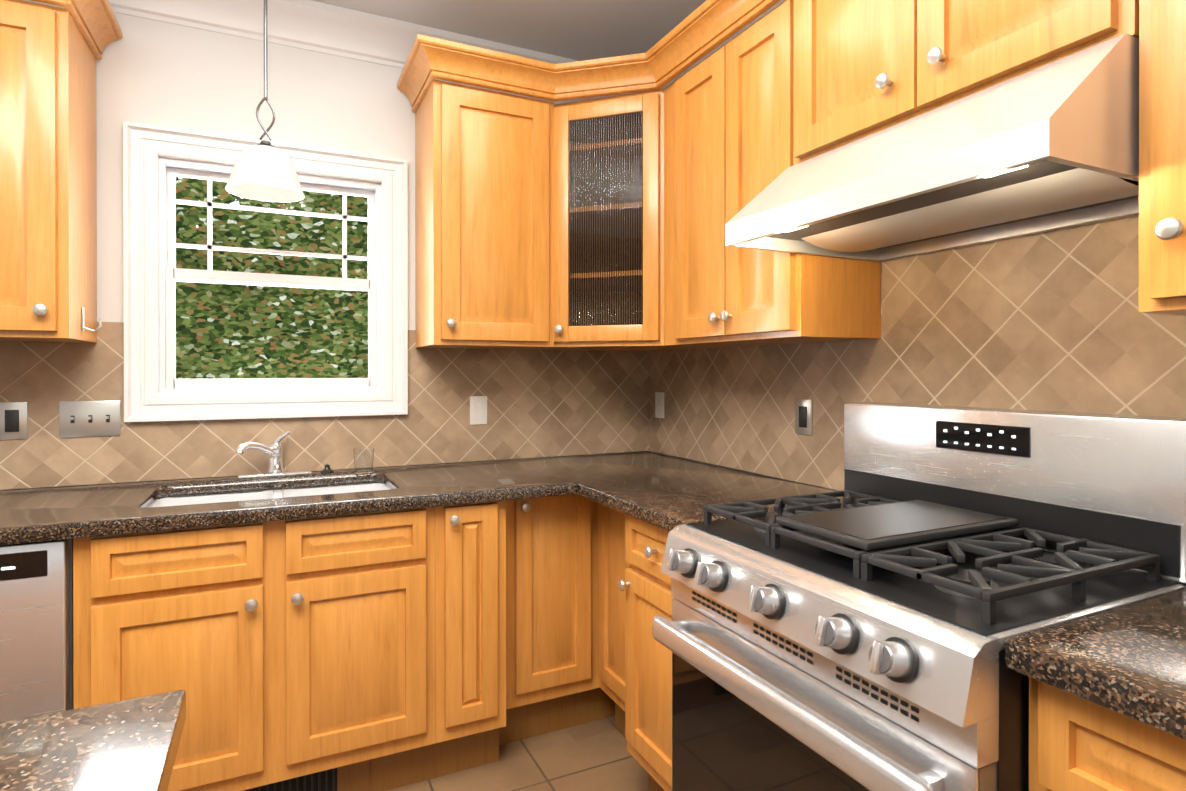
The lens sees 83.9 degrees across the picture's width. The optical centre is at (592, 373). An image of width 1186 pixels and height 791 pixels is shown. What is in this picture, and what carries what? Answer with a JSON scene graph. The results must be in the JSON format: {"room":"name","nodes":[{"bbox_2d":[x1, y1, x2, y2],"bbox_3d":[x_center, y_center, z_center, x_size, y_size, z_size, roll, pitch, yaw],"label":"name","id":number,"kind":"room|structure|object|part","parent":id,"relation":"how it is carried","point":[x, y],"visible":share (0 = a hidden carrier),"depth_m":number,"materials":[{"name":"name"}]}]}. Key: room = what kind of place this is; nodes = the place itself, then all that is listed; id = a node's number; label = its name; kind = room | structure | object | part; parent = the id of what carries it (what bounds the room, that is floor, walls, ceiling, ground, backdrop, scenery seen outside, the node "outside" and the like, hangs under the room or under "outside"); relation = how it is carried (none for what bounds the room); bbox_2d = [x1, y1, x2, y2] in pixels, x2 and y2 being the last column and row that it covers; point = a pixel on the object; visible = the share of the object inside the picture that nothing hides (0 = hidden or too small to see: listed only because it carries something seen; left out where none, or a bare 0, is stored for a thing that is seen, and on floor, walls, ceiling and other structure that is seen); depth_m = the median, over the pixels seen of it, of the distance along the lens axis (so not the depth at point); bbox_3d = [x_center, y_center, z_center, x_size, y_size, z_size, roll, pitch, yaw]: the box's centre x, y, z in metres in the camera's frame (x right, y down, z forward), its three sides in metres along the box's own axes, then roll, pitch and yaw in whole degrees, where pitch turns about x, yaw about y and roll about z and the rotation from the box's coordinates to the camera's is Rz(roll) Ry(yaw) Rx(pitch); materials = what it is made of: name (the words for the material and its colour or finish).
{"room":"kitchen","nodes":[
{"label":"kitchen","id":0,"kind":"room"},
{"bbox_2d":[7,0,640,489],"bbox_3d":[-1.797,-0.024,2.122,4.800,2.590,0.150,0,0,-26],"label":"wall","id":1,"kind":"structure","parent":0,"point":[155,72],"depth_m":2.32,"materials":[{"name":"white paint"}]},
{"bbox_2d":[0,0,103,342],"bbox_3d":[-1.695,-0.606,1.887,0.380,1.012,0.342,0,0,-26],"label":"upper cabinet","id":2,"kind":"object","parent":1,"relation":"attached to","point":[49,55],"depth_m":1.80,"materials":[{"name":"brown wood"}]},
{"bbox_2d":[123,121,407,421],"bbox_3d":[-1.123,-0.332,2.347,0.900,0.975,0.030,0,0,-26],"label":"window","id":3,"kind":"structure","parent":1,"relation":"in","point":[144,145],"depth_m":2.27,"materials":[{"name":"white wood"}]},
{"bbox_2d":[0,322,647,489],"bbox_3d":[-1.236,0.093,2.307,3.270,0.524,0.006,0,0,-26],"label":"tile backsplash","id":4,"kind":"structure","parent":1,"relation":"attached to","point":[541,403],"depth_m":2.49,"materials":[{"name":"tile"}]},
{"bbox_2d":[0,402,27,439],"bbox_3d":[-1.790,0.145,2.032,0.075,0.115,0.008,0,0,-26],"label":"outlet","id":5,"kind":"object","parent":4,"relation":"attached to","point":[13,415],"depth_m":2.03,"materials":[{"name":"silver metal"}]},
{"bbox_2d":[59,401,120,437],"bbox_3d":[-1.611,0.144,2.113,0.160,0.115,0.017,0,0,-26],"label":"light switch","id":6,"kind":"object","parent":4,"relation":"attached to","point":[88,418],"depth_m":2.12,"materials":[{"name":"silver metal"}]},
{"bbox_2d":[470,396,486,424],"bbox_3d":[-0.463,0.148,2.673,0.072,0.115,0.008,0,0,-26],"label":"outlet","id":7,"kind":"object","parent":4,"relation":"attached to","point":[478,404],"depth_m":2.67,"materials":[{"name":"white plastic"}]},
{"bbox_2d":[108,0,637,101],"bbox_3d":[-1.786,-1.248,1.994,4.410,0.139,0.087,0,0,-26],"label":"crown molding","id":8,"kind":"structure","parent":1,"relation":"attached to","point":[315,26],"depth_m":2.37,"materials":[{"name":"white paint"}]},
{"bbox_2d":[412,40,575,349],"bbox_3d":[-0.386,-0.608,2.509,0.501,1.012,0.362,0,0,-26],"label":"upper cabinet","id":9,"kind":"object","parent":1,"relation":"attached to","point":[485,160],"depth_m":2.35,"materials":[{"name":"brown wood"}]},
{"bbox_3d":[-0.604,-1.059,1.042,2.649,0.102,2.812,0,0,-26],"label":"cabinet crown","id":10,"kind":"part","parent":9,"relation":"part of","materials":[{"name":"brown wood"}]},
{"bbox_2d":[312,0,705,60],"bbox_3d":[-0.382,-1.359,-0.808,4.800,0.100,6.650,0,0,-26],"label":"ceiling","id":11,"kind":"structure","parent":0,"point":[580,30],"depth_m":2.46,"materials":[{"name":"grey paint"}]},
{"bbox_2d":[225,0,304,201],"bbox_3d":[-1.029,-0.943,2.074,0.224,0.749,0.224,0,0,-26],"label":"pendant light","id":12,"kind":"object","parent":11,"relation":"hanging from","point":[264,170],"visible":1,"depth_m":2.04,"materials":[{"name":"white glass"}]},
{"bbox_2d":[387,716,648,790],"bbox_3d":[-0.382,1.331,-0.800,4.800,0.100,6.650,0,0,-26],"label":"floor","id":13,"kind":"structure","parent":0,"point":[596,755],"depth_m":2.12,"materials":[{"name":"tile"}]},
{"bbox_2d":[0,539,73,721],"bbox_3d":[-1.676,0.836,1.742,0.600,0.867,0.620,0,0,-26],"label":"dishwasher","id":14,"kind":"object","parent":13,"relation":"on","point":[36,628],"visible":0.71,"depth_m":1.57,"materials":[{"name":"silver metal"}]},
{"bbox_2d":[0,690,185,790],"bbox_3d":[-0.669,0.819,-0.422,1.413,0.921,1.923,0,0,-26],"label":"kitchen island","id":15,"kind":"object","parent":13,"relation":"on","point":[129,745],"visible":1,"depth_m":0.63,"materials":[{"name":"brown stone"}]},
{"bbox_2d":[389,500,512,781],"bbox_3d":[-0.514,0.833,2.310,0.243,0.876,0.626,0,0,-26],"label":"base cabinet","id":16,"kind":"object","parent":13,"relation":"on","point":[453,564],"depth_m":2.01,"materials":[{"name":"brown wood"}]},
{"bbox_2d":[0,431,720,544],"bbox_3d":[-1.079,0.396,2.008,3.291,0.391,0.677,0,0,-26],"label":"countertop","id":17,"kind":"structure","parent":16,"relation":"on","point":[29,515],"depth_m":2.06,"materials":[{"name":"stone"}]},
{"bbox_2d":[148,483,389,507],"bbox_3d":[-0.990,0.494,2.075,0.734,0.196,0.430,0,0,-26],"label":"sink","id":18,"kind":"object","parent":17,"relation":"in","point":[177,498],"depth_m":2.22,"materials":[{"name":"white metal"}]},
{"bbox_2d":[321,464,333,473],"bbox_3d":[-0.955,0.340,2.369,0.044,0.030,0.044,0,0,-26],"label":"soap dispenser","id":19,"kind":"object","parent":17,"relation":"in","point":[327,470],"depth_m":2.36,"materials":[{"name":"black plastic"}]},
{"bbox_2d":[353,448,373,473],"bbox_3d":[-0.826,0.312,2.376,0.072,0.085,0.072,0,0,-26],"label":"glass cup","id":20,"kind":"object","parent":17,"relation":"on","point":[363,460],"visible":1,"depth_m":2.35,"materials":[{"name":"clear glass"}]},
{"bbox_2d":[513,494,596,741],"bbox_3d":[-0.273,0.832,2.482,0.337,0.876,0.526,0,0,-26],"label":"base cabinet","id":21,"kind":"object","parent":13,"relation":"on","point":[555,537],"depth_m":2.27,"materials":[{"name":"brown wood"}]},
{"bbox_2d":[597,502,612,719],"bbox_3d":[0.326,0.833,2.289,0.526,0.876,0.380,0,0,-26],"label":"base cabinet","id":22,"kind":"object","parent":13,"relation":"on","point":[604,513],"depth_m":2.28,"materials":[{"name":"brown wood"}]},
{"bbox_2d":[613,509,673,790],"bbox_3d":[0.451,0.834,1.916,0.626,0.876,0.397,0,0,-26],"label":"base cabinet","id":23,"kind":"object","parent":13,"relation":"on","point":[642,666],"depth_m":1.85,"materials":[{"name":"brown wood"}]},
{"bbox_2d":[576,467,842,530],"bbox_3d":[0.386,0.375,2.001,0.659,0.038,0.610,0,0,-26],"label":"countertop","id":24,"kind":"structure","parent":23,"relation":"on","point":[666,500],"depth_m":2.00,"materials":[{"name":"stone"}]},
{"bbox_2d":[652,402,1185,790],"bbox_3d":[0.619,0.676,1.350,0.755,1.192,0.754,0,0,-26],"label":"range","id":25,"kind":"object","parent":13,"relation":"on","point":[897,599],"visible":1,"depth_m":1.20,"materials":[{"name":"silver metal"}]},
{"bbox_2d":[1029,677,1185,790],"bbox_3d":[0.961,0.837,0.861,0.626,0.876,0.414,0,0,-26],"label":"base cabinet","id":26,"kind":"object","parent":13,"relation":"on","point":[1076,743],"depth_m":0.83,"materials":[{"name":"brown wood"}]},
{"bbox_2d":[1005,589,1185,739],"bbox_3d":[1.194,0.381,0.333,0.656,0.038,1.564,0,0,-26],"label":"countertop","id":27,"kind":"structure","parent":26,"relation":"on","point":[1128,661],"depth_m":0.85,"materials":[{"name":"stone"}]},
{"bbox_2d":[651,262,881,490],"bbox_3d":[1.744,-0.017,0.141,0.150,2.590,6.500,0,0,-26],"label":"wall","id":28,"kind":"structure","parent":0,"point":[776,477],"depth_m":2.20,"materials":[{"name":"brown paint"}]},
{"bbox_2d":[556,68,659,331],"bbox_3d":[0.046,-0.589,2.412,0.295,0.822,0.295,0,0,-26],"label":"upper cabinet","id":29,"kind":"object","parent":28,"relation":"attached to","point":[598,224],"depth_m":2.43,"materials":[{"name":"brown wood"}]},
{"bbox_2d":[644,0,785,91],"bbox_3d":[1.628,-1.242,0.110,0.087,0.139,6.452,0,0,-26],"label":"crown molding","id":30,"kind":"structure","parent":28,"relation":"attached to","point":[777,4],"depth_m":2.46,"materials":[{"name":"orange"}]},
{"bbox_2d":[652,0,880,349],"bbox_3d":[0.526,-0.558,2.104,0.317,0.914,0.678,0,0,-26],"label":"upper cabinet","id":31,"kind":"object","parent":28,"relation":"attached to","point":[718,123],"depth_m":1.97,"materials":[{"name":"brown wood"}]},
{"bbox_2d":[648,216,1185,490],"bbox_3d":[1.047,0.074,1.403,0.006,1.200,3.620,0,0,-26],"label":"tile backsplash","id":32,"kind":"structure","parent":28,"relation":"attached to","point":[1056,320],"depth_m":1.66,"materials":[{"name":"tile"}]},
{"bbox_2d":[655,392,663,417],"bbox_3d":[0.296,0.139,2.940,0.008,0.115,0.072,0,0,-26],"label":"outlet","id":33,"kind":"object","parent":32,"relation":"attached to","point":[659,396],"depth_m":2.93,"materials":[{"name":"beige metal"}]},
{"bbox_2d":[795,399,812,434],"bbox_3d":[0.682,0.139,2.141,0.008,0.115,0.075,0,0,-26],"label":"outlet","id":34,"kind":"object","parent":32,"relation":"attached to","point":[803,407],"depth_m":2.13,"materials":[{"name":"silver metal"}]},
{"bbox_2d":[780,0,1135,171],"bbox_3d":[0.826,-0.824,1.446,0.347,0.574,0.758,0,0,-26],"label":"upper cabinet","id":35,"kind":"object","parent":28,"relation":"attached to","point":[851,70],"depth_m":1.40,"materials":[{"name":"brown wood"}]},
{"bbox_2d":[725,33,1138,261],"bbox_3d":[0.735,-0.424,1.403,0.543,0.220,0.754,0,0,-26],"label":"range hood","id":36,"kind":"object","parent":35,"relation":"attached to","point":[1052,146],"visible":0.92,"depth_m":1.21,"materials":[{"name":"silver metal"}]},
{"bbox_2d":[1134,0,1185,315],"bbox_3d":[1.078,-0.603,0.931,0.342,1.012,0.382,0,0,-26],"label":"upper cabinet","id":37,"kind":"object","parent":28,"relation":"attached to","point":[1160,24],"depth_m":1.00,"materials":[{"name":"brown wood"}]},
{"label":"outside","id":38,"kind":"structure","parent":0,"visible":0},
{"bbox_2d":[176,177,367,378],"bbox_3d":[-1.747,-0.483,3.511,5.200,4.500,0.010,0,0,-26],"label":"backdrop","id":39,"kind":"structure","parent":38,"point":[230,331],"depth_m":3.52,"materials":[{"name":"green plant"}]}
]}

